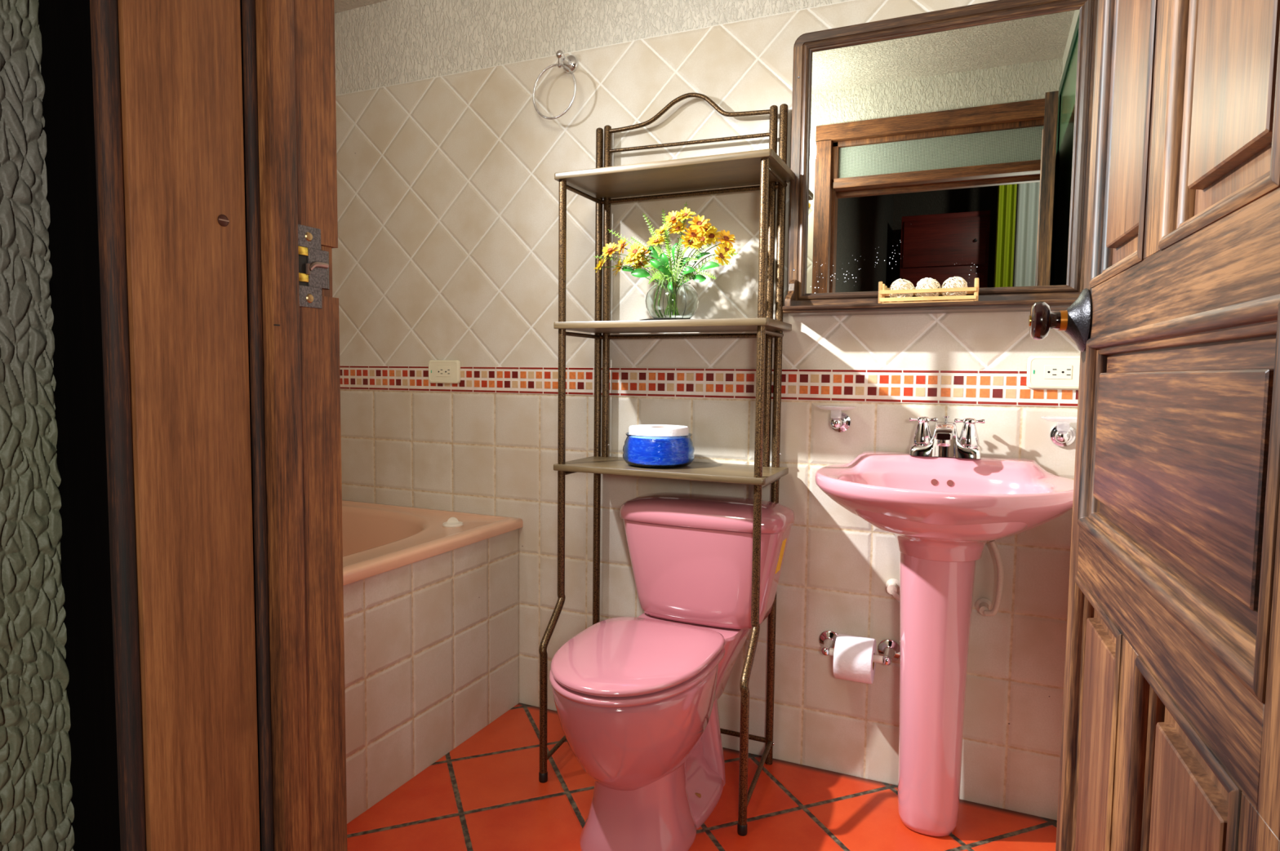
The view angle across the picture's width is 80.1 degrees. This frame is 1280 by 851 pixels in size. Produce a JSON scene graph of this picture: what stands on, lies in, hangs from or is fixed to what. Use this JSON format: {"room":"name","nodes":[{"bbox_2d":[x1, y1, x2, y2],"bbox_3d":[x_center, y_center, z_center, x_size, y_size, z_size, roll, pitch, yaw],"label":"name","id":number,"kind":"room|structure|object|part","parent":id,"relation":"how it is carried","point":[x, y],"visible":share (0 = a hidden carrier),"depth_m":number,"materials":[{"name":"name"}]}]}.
{"room":"bathroom","nodes":[
{"label":"bathroom","id":0,"kind":"room"},
{"bbox_2d":[0,0,74,850],"bbox_3d":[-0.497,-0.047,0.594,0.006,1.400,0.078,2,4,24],"label":"wall","id":1,"kind":"structure","parent":0,"point":[37,811],"depth_m":0.61,"materials":[{"name":"grey paint"}]},
{"bbox_2d":[333,0,387,13],"bbox_3d":[-0.673,-1.375,1.584,3.290,0.100,1.710,2,4,24],"label":"ceiling","id":2,"kind":"structure","parent":0,"point":[340,6],"depth_m":2.51,"materials":[{"name":"paint"}]},
{"bbox_2d":[346,702,1057,850],"bbox_3d":[-0.778,1.087,0.089,4.500,0.100,4.800,2,4,24],"label":"floor","id":3,"kind":"structure","parent":0,"point":[486,793],"depth_m":1.83,"materials":[{"name":"tile"}]},
{"bbox_2d":[342,500,523,824],"bbox_3d":[-1.368,0.587,2.079,1.564,0.616,1.398,2,4,24],"label":"bathtub","id":4,"kind":"object","parent":3,"relation":"on","point":[431,597],"visible":0.35,"depth_m":2.03,"materials":[{"name":"tile"}]},
{"bbox_2d":[342,500,523,586],"bbox_3d":[-1.367,0.492,2.072,1.564,0.386,1.398,2,4,24],"label":"basin","id":5,"kind":"object","parent":4,"relation":"in","point":[384,544],"depth_m":2.22,"materials":[{"name":"pink ceramic"}]},
{"bbox_3d":[-0.560,0.294,2.278,0.062,0.010,0.062,2,4,24],"label":"air control knob","id":6,"kind":"part","parent":4,"relation":"part of","materials":[{"name":"white plastic"}]},
{"bbox_2d":[538,92,794,836],"bbox_3d":[0.060,0.015,1.952,0.577,1.805,0.359,2,4,24],"label":"storage rack","id":7,"kind":"object","parent":3,"relation":"on","point":[599,184],"visible":0.99,"depth_m":1.98,"materials":[{"name":"brown metal"}]},
{"bbox_3d":[-0.225,0.135,1.969,0.023,1.535,0.143,2,4,16],"label":"leg","id":8,"kind":"part","parent":7,"relation":"part of","materials":[{"name":"brown metal"}]},
{"bbox_3d":[-0.124,0.025,2.220,0.021,1.743,0.021,2,4,24],"label":"leg","id":9,"kind":"part","parent":7,"relation":"part of","materials":[{"name":"brown metal"}]},
{"bbox_2d":[622,432,694,468],"bbox_3d":[0.049,0.063,2.020,0.191,0.084,0.191,2,4,24],"label":"jar","id":10,"kind":"object","parent":7,"relation":"on","point":[639,451],"visible":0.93,"depth_m":1.94,"materials":[{"name":"blue glass"}]},
{"bbox_2d":[628,424,688,436],"bbox_3d":[0.049,0.050,2.019,0.161,0.096,0.161,2,4,24],"label":"lid","id":11,"kind":"object","parent":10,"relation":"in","point":[653,430],"visible":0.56,"depth_m":1.96,"materials":[{"name":"plastic"}]},
{"bbox_2d":[639,318,686,320],"bbox_3d":[0.083,-0.270,1.987,0.170,0.007,0.170,2,4,24],"label":"saucer","id":12,"kind":"object","parent":7,"relation":"on","point":[651,318],"visible":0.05,"depth_m":1.91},
{"bbox_2d":[644,280,699,319],"bbox_3d":[0.084,-0.321,1.984,0.141,0.100,0.141,2,4,24],"label":"glass vase","id":13,"kind":"object","parent":12,"relation":"on","point":[664,299],"visible":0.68,"depth_m":1.93,"materials":[{"name":"clear glass"}]},
{"bbox_2d":[593,202,737,284],"bbox_3d":[0.056,-0.430,1.988,0.411,0.304,0.095,2,4,24],"label":"flower bouquet","id":14,"kind":"object","parent":13,"relation":"in","point":[705,233],"visible":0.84,"depth_m":1.96,"materials":[{"name":"yellow plant"}]},
{"bbox_3d":[0.001,-0.357,2.018,0.219,0.135,0.022,2,4,24],"label":"stem","id":15,"kind":"part","parent":14,"relation":"part of","materials":[{"name":"green plant"}]},
{"bbox_3d":[0.010,-0.374,2.009,0.179,0.171,0.031,2,4,24],"label":"stem","id":16,"kind":"part","parent":14,"relation":"part of","materials":[{"name":"green plant"}]},
{"bbox_3d":[0.042,-0.369,1.989,0.112,0.164,0.010,2,4,24],"label":"stem","id":17,"kind":"part","parent":14,"relation":"part of","materials":[{"name":"green plant"}]},
{"bbox_3d":[0.095,-0.409,1.974,0.056,0.248,0.024,2,4,24],"label":"stem","id":18,"kind":"part","parent":14,"relation":"part of","materials":[{"name":"green plant"}]},
{"bbox_3d":[0.104,-0.382,1.955,0.074,0.195,0.013,2,4,24],"label":"stem","id":19,"kind":"part","parent":14,"relation":"part of","materials":[{"name":"green plant"}]},
{"bbox_3d":[0.119,-0.381,1.977,0.088,0.190,0.011,2,4,13],"label":"stem","id":20,"kind":"part","parent":14,"relation":"part of","materials":[{"name":"green plant"}]},
{"bbox_3d":[0.152,-0.365,1.966,0.142,0.161,0.007,2,4,16],"label":"stem","id":21,"kind":"part","parent":14,"relation":"part of","materials":[{"name":"green plant"}]},
{"bbox_2d":[553,456,788,485],"bbox_3d":[0.080,0.115,2.010,0.574,0.016,0.248,2,4,24],"label":"shelf","id":22,"kind":"object","parent":7,"relation":"attached to","point":[695,471],"depth_m":1.94,"materials":[{"name":"brown wood"}]},
{"bbox_3d":[0.081,0.133,2.024,0.545,0.012,0.215,2,4,24],"label":"support rod","id":23,"kind":"part","parent":7,"relation":"part of","materials":[{"name":"brown metal"}]},
{"bbox_2d":[553,317,791,333],"bbox_3d":[0.084,-0.258,1.985,0.574,0.017,0.248,2,4,24],"label":"shelf","id":24,"kind":"object","parent":7,"relation":"attached to","point":[769,326],"depth_m":1.91,"materials":[{"name":"brown wood"}]},
{"bbox_2d":[554,148,794,198],"bbox_3d":[0.088,-0.640,1.960,0.574,0.016,0.248,2,4,24],"label":"shelf","id":25,"kind":"object","parent":7,"relation":"attached to","point":[740,168],"depth_m":1.93,"materials":[{"name":"brown wood"}]},
{"bbox_3d":[0.085,-0.239,1.999,0.545,0.012,0.215,2,4,24],"label":"support rod","id":26,"kind":"part","parent":7,"relation":"part of","materials":[{"name":"brown metal"}]},
{"bbox_3d":[0.089,-0.622,1.973,0.545,0.012,0.215,2,4,24],"label":"support rod","id":27,"kind":"part","parent":7,"relation":"part of","materials":[{"name":"brown metal"}]},
{"bbox_3d":[0.126,-0.764,2.059,0.463,0.017,0.010,2,4,24],"label":"rail","id":28,"kind":"part","parent":7,"relation":"part of","materials":[{"name":"brown metal"}]},
{"bbox_3d":[0.127,-0.853,2.053,0.463,0.084,0.012,2,4,24],"label":"arched rail","id":29,"kind":"part","parent":7,"relation":"part of","materials":[{"name":"brown metal"}]},
{"bbox_3d":[0.108,0.844,2.168,0.528,0.013,0.013,2,4,24],"label":"rail","id":30,"kind":"part","parent":7,"relation":"part of","materials":[{"name":"brown metal"}]},
{"bbox_3d":[0.261,0.154,1.753,0.023,1.535,0.142,2,4,19],"label":"leg","id":31,"kind":"part","parent":7,"relation":"part of","materials":[{"name":"brown metal"}]},
{"bbox_3d":[0.358,0.047,2.006,0.021,1.740,0.021,2,4,24],"label":"leg","id":32,"kind":"part","parent":7,"relation":"part of","materials":[{"name":"brown metal"}]},
{"bbox_2d":[549,492,795,850],"bbox_3d":[0.073,0.566,1.817,0.452,0.726,0.677,2,4,24],"label":"toilet","id":33,"kind":"object","parent":3,"relation":"on","point":[636,699],"visible":1,"depth_m":1.75,"materials":[{"name":"pink ceramic"}]},
{"bbox_3d":[-0.017,0.676,1.747,0.347,0.249,0.442,2,4,24],"label":"bowl","id":34,"kind":"part","parent":33,"relation":"part of","materials":[{"name":"pink ceramic"}]},
{"bbox_3d":[-0.017,0.542,1.736,0.352,0.014,0.457,2,4,24],"label":"seat","id":35,"kind":"part","parent":33,"relation":"part of","materials":[{"name":"pink ceramic"}]},
{"bbox_3d":[-0.014,0.519,1.741,0.348,0.022,0.463,2,4,24],"label":"lid","id":36,"kind":"part","parent":33,"relation":"part of","materials":[{"name":"pink ceramic"}]},
{"bbox_3d":[0.172,0.380,2.019,0.434,0.255,0.204,2,4,24],"label":"tank","id":37,"kind":"part","parent":33,"relation":"part of","materials":[{"name":"pink ceramic"}]},
{"bbox_3d":[0.173,0.221,2.006,0.450,0.062,0.212,2,4,24],"label":"tank lid","id":38,"kind":"part","parent":33,"relation":"part of","materials":[{"name":"pink ceramic"}]},
{"bbox_2d":[814,451,1074,836],"bbox_3d":[0.652,0.512,1.688,0.548,0.862,0.451,2,4,24],"label":"pedestal sink","id":39,"kind":"object","parent":3,"relation":"on","point":[941,513],"visible":0.98,"depth_m":1.70,"materials":[{"name":"pink ceramic"}]},
{"bbox_2d":[814,451,1074,562],"bbox_3d":[0.656,0.188,1.667,0.548,0.212,0.451,2,4,24],"label":"basin","id":40,"kind":"object","parent":39,"relation":"in","point":[937,509],"depth_m":1.62,"materials":[{"name":"pink ceramic"}]},
{"bbox_2d":[908,415,985,459],"bbox_3d":[0.709,0.027,1.770,0.167,0.096,0.137,2,4,24],"label":"faucet","id":41,"kind":"object","parent":39,"relation":"on","point":[945,442],"visible":1,"depth_m":1.78,"materials":[{"name":"silver metal"}]},
{"bbox_3d":[0.676,0.022,1.823,0.046,0.060,0.046,2,4,24],"label":"handle","id":42,"kind":"part","parent":41,"relation":"part of","materials":[{"name":"silver metal"}]},
{"bbox_3d":[0.699,0.013,1.747,0.041,0.034,0.089,2,4,24],"label":"spout","id":43,"kind":"part","parent":41,"relation":"part of","materials":[{"name":"silver metal"}]},
{"bbox_3d":[0.727,-0.015,1.807,0.015,0.016,0.015,2,4,24],"label":"lift knob","id":44,"kind":"part","parent":41,"relation":"part of","materials":[{"name":"silver metal"}]},
{"bbox_3d":[0.769,0.026,1.782,0.046,0.060,0.046,2,4,24],"label":"handle","id":45,"kind":"part","parent":41,"relation":"part of","materials":[{"name":"silver metal"}]},
{"bbox_2d":[331,0,1080,821],"bbox_3d":[-0.357,-0.245,2.397,3.290,2.256,0.100,2,4,24],"label":"wall","id":46,"kind":"structure","parent":0,"point":[447,163],"depth_m":2.18,"materials":[{"name":"tile"}]},
{"bbox_2d":[428,360,460,383],"bbox_3d":[-0.633,-0.174,2.460,0.122,0.075,0.012,2,4,24],"label":"power outlet","id":47,"kind":"object","parent":46,"relation":"attached to","point":[440,371],"visible":1,"depth_m":2.45,"materials":[{"name":"beige plastic"}]},
{"bbox_2d":[436,366,450,377],"bbox_3d":[-0.633,-0.173,2.455,0.056,0.032,0.001,2,4,24],"label":"socket","id":48,"kind":"object","parent":47,"relation":"attached to","point":[442,371],"depth_m":2.45,"materials":[{"name":"beige plastic"}]},
{"bbox_2d":[532,49,577,119],"bbox_3d":[-0.234,-0.979,2.200,0.153,0.199,0.074,2,4,24],"label":"towel ring","id":49,"kind":"object","parent":46,"relation":"attached to","point":[569,64],"visible":1,"depth_m":2.19,"materials":[{"name":"silver metal"}]},
{"bbox_2d":[339,365,1078,407],"bbox_3d":[-0.380,-0.140,2.357,3.090,0.082,0.003,2,4,24],"label":"trim","id":50,"kind":"structure","parent":46,"relation":"attached to","point":[996,388],"depth_m":2.07,"materials":[{"name":"tile"}]},
{"bbox_2d":[829,412,850,432],"bbox_3d":[0.493,-0.014,1.914,0.099,0.071,0.110,2,4,24],"label":"wall hook","id":51,"kind":"object","parent":46,"relation":"attached to","point":[840,422],"visible":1,"depth_m":1.95,"materials":[{"name":"silver metal"}]},
{"bbox_2d":[818,631,899,666],"bbox_3d":[0.556,0.574,1.945,0.210,0.060,0.077,2,4,24],"label":"paper holder","id":52,"kind":"object","parent":46,"relation":"attached to","point":[888,651],"visible":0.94,"depth_m":1.94,"materials":[{"name":"silver metal"}]},
{"bbox_3d":[0.487,0.571,1.975,0.060,0.060,0.077,2,4,24],"label":"post","id":53,"kind":"part","parent":52,"relation":"part of","materials":[{"name":"silver metal"}]},
{"bbox_2d":[833,634,876,684],"bbox_3d":[0.541,0.587,1.917,0.090,0.110,0.110,2,4,24],"label":"toilet paper roll","id":54,"kind":"object","parent":52,"relation":"hanging from","point":[853,655],"visible":0.91,"depth_m":1.88,"materials":[{"name":"paper"}]},
{"bbox_3d":[0.624,0.577,1.914,0.060,0.060,0.077,2,4,24],"label":"post","id":55,"kind":"part","parent":52,"relation":"part of","materials":[{"name":"silver metal"}]},
{"bbox_2d":[885,578,899,595],"bbox_3d":[0.635,0.408,1.914,0.038,0.038,0.043,2,4,24],"label":"shutoff valve","id":56,"kind":"object","parent":46,"relation":"attached to","point":[892,584],"visible":0.87,"depth_m":1.92,"materials":[{"name":"white plastic"}]},
{"bbox_2d":[890,589,899,601],"bbox_3d":[0.646,0.384,1.882,0.054,0.108,0.013,3,5,35],"label":"hose","id":57,"kind":"object","parent":56,"relation":"attached to","point":[894,593],"visible":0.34,"depth_m":1.89,"materials":[{"name":"plastic"}]},
{"bbox_2d":[782,0,1097,316],"bbox_3d":[0.692,-0.621,1.785,0.694,0.704,0.114,2,4,24],"label":"wall mirror","id":58,"kind":"object","parent":46,"relation":"attached to","point":[940,145],"visible":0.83,"depth_m":1.80,"materials":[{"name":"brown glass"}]},
{"bbox_2d":[878,278,978,303],"bbox_3d":[0.677,-0.314,1.791,0.219,0.052,0.062,2,4,24],"label":"wooden tray","id":59,"kind":"object","parent":58,"relation":"on","point":[882,293],"visible":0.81,"depth_m":1.77,"materials":[{"name":"brown wood"}]},
{"bbox_3d":[0.572,-0.316,1.812,0.009,0.052,0.008,2,4,24],"label":"corner post","id":60,"kind":"part","parent":59,"relation":"part of","materials":[{"name":"yellow wood"}]},
{"bbox_3d":[0.591,-0.319,1.855,0.009,0.052,0.008,2,4,24],"label":"corner post","id":61,"kind":"part","parent":59,"relation":"part of","materials":[{"name":"brown wood"}]},
{"bbox_2d":[888,278,914,302],"bbox_3d":[0.623,-0.321,1.813,0.057,0.058,0.056,2,4,24],"label":"ball","id":62,"kind":"object","parent":59,"relation":"in","point":[905,285],"visible":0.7,"depth_m":1.80,"materials":[{"name":"beige wicker"}]},
{"bbox_2d":[915,277,940,301],"bbox_3d":[0.676,-0.319,1.790,0.056,0.056,0.057,2,4,24],"label":"ball","id":63,"kind":"object","parent":59,"relation":"in","point":[924,283],"visible":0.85,"depth_m":1.77,"materials":[{"name":"beige wicker"}]},
{"bbox_3d":[0.677,-0.289,1.792,0.200,0.003,0.055,2,4,24],"label":"board","id":64,"kind":"part","parent":59,"relation":"part of","materials":[{"name":"brown wood"}]},
{"bbox_2d":[941,276,967,300],"bbox_3d":[0.730,-0.316,1.766,0.057,0.057,0.057,2,4,24],"label":"ball","id":65,"kind":"object","parent":59,"relation":"in","point":[958,282],"visible":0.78,"depth_m":1.75,"materials":[{"name":"beige wicker"}]},
{"bbox_3d":[0.763,-0.308,1.726,0.009,0.052,0.008,2,4,24],"label":"corner post","id":66,"kind":"part","parent":59,"relation":"part of","materials":[{"name":"brown wood"}]},
{"bbox_2d":[782,298,1076,316],"bbox_3d":[0.691,-0.279,1.807,0.687,0.017,0.114,2,4,24],"label":"shelf","id":67,"kind":"object","parent":58,"relation":"attached to","point":[793,308],"depth_m":1.79,"materials":[{"name":"wood"}]},
{"bbox_2d":[975,598,992,615],"bbox_3d":[0.826,0.439,1.828,0.038,0.038,0.047,2,4,24],"label":"shutoff valve","id":68,"kind":"object","parent":46,"relation":"attached to","point":[982,605],"visible":0.92,"depth_m":1.84,"materials":[{"name":"metal"}]},
{"bbox_2d":[983,540,1004,616],"bbox_3d":[0.829,0.360,1.783,0.039,0.184,0.020,4,5,41],"label":"hose","id":69,"kind":"object","parent":68,"relation":"attached to","point":[994,611],"visible":1,"depth_m":1.77,"materials":[{"name":"plastic"}]},
{"bbox_2d":[1026,355,1079,389],"bbox_3d":[0.958,-0.123,1.750,0.122,0.076,0.012,2,4,24],"label":"power outlet","id":70,"kind":"object","parent":46,"relation":"attached to","point":[1042,371],"visible":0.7,"depth_m":1.75,"materials":[{"name":"beige plastic"}]},
{"bbox_2d":[1044,364,1071,379],"bbox_3d":[0.958,-0.122,1.745,0.056,0.032,0.001,2,4,24],"label":"socket","id":71,"kind":"object","parent":70,"relation":"attached to","point":[1051,371],"depth_m":1.74,"materials":[{"name":"beige plastic"}]},
{"bbox_2d":[1049,423,1075,447],"bbox_3d":[0.953,0.017,1.710,0.099,0.071,0.110,2,4,24],"label":"wall hook","id":72,"kind":"object","parent":46,"relation":"attached to","point":[1063,435],"visible":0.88,"depth_m":1.75,"materials":[{"name":"silver metal"}]},
{"bbox_3d":[-0.992,-0.156,0.980,3.290,2.256,0.210,2,4,24],"label":"wall","id":73,"kind":"structure","parent":0,"visible":0},
{"bbox_2d":[38,0,346,850],"bbox_3d":[-0.012,-0.048,0.542,0.934,2.120,0.230,2,4,24],"label":"trim","id":74,"kind":"structure","parent":73,"relation":"attached to","point":[190,158],"depth_m":0.66,"materials":[{"name":"brown wood"}]},
{"bbox_3d":[-0.451,-0.058,0.620,0.069,2.120,0.015,2,4,24],"label":"casing","id":75,"kind":"part","parent":74,"relation":"part of","materials":[{"name":"black wood"}]},
{"bbox_3d":[-0.330,-0.159,0.764,0.005,0.080,0.051,2,4,19],"label":"strike plate","id":76,"kind":"part","parent":74,"relation":"part of","materials":[{"name":"metal"}]},
{"bbox_3d":[-0.359,-0.033,0.791,0.065,2.050,0.061,2,4,24],"label":"post","id":77,"kind":"part","parent":74,"relation":"part of","materials":[{"name":"brown wood"}]},
{"bbox_2d":[1028,0,1279,850],"bbox_3d":[0.533,0.049,0.854,0.112,1.873,0.785,2,4,20],"label":"door","id":78,"kind":"structure","parent":73,"relation":"in","point":[1171,729],"depth_m":0.74,"materials":[{"name":"brown wood"}]},
{"bbox_3d":[0.664,-0.160,1.160,0.027,0.096,0.096,2,4,20],"label":"knob","id":79,"kind":"part","parent":78,"relation":"part of","materials":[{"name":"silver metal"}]},
{"bbox_3d":[0.617,0.544,1.037,0.026,0.619,0.286,2,4,20],"label":"bead moulding","id":80,"kind":"part","parent":78,"relation":"part of","materials":[{"name":"brown wood"}]},
{"bbox_3d":[0.624,0.544,1.034,0.022,0.587,0.254,2,4,20],"label":"panel","id":81,"kind":"part","parent":78,"relation":"part of","materials":[{"name":"brown wood"}]},
{"bbox_3d":[0.628,-0.502,0.967,0.026,0.618,0.286,2,4,20],"label":"bead moulding","id":82,"kind":"part","parent":78,"relation":"part of","materials":[{"name":"brown wood"}]},
{"bbox_3d":[0.636,-0.502,0.964,0.022,0.586,0.254,2,4,20],"label":"panel","id":83,"kind":"part","parent":78,"relation":"part of","materials":[{"name":"brown wood"}]},
{"bbox_3d":[0.560,0.209,0.831,0.034,0.078,0.670,2,4,20],"label":"rail","id":84,"kind":"part","parent":78,"relation":"part of","materials":[{"name":"brown wood"}]},
{"bbox_3d":[0.554,0.031,0.822,0.026,0.279,0.672,2,4,20],"label":"bead moulding","id":85,"kind":"part","parent":78,"relation":"part of","materials":[{"name":"brown wood"}]},
{"bbox_3d":[0.491,0.565,0.703,0.026,0.619,0.286,2,4,20],"label":"bead moulding","id":86,"kind":"part","parent":78,"relation":"part of","materials":[{"name":"brown wood"}]},
{"bbox_3d":[0.564,-0.145,0.807,0.034,0.077,0.670,2,4,20],"label":"rail","id":87,"kind":"part","parent":78,"relation":"part of","materials":[{"name":"brown wood"}]},
{"bbox_3d":[0.562,0.032,0.819,0.022,0.247,0.640,2,4,20],"label":"panel","id":88,"kind":"part","parent":78,"relation":"part of","materials":[{"name":"brown wood"}]},
{"bbox_3d":[0.499,0.565,0.701,0.022,0.587,0.254,2,4,20],"label":"panel","id":89,"kind":"part","parent":78,"relation":"part of","materials":[{"name":"brown wood"}]},
{"bbox_3d":[0.502,-0.481,0.633,0.026,0.618,0.286,2,4,20],"label":"bead moulding","id":90,"kind":"part","parent":78,"relation":"part of","materials":[{"name":"brown wood"}]},
{"bbox_3d":[0.510,-0.481,0.630,0.022,0.586,0.254,2,4,20],"label":"panel","id":91,"kind":"part","parent":78,"relation":"part of","materials":[{"name":"brown wood"}]}
]}

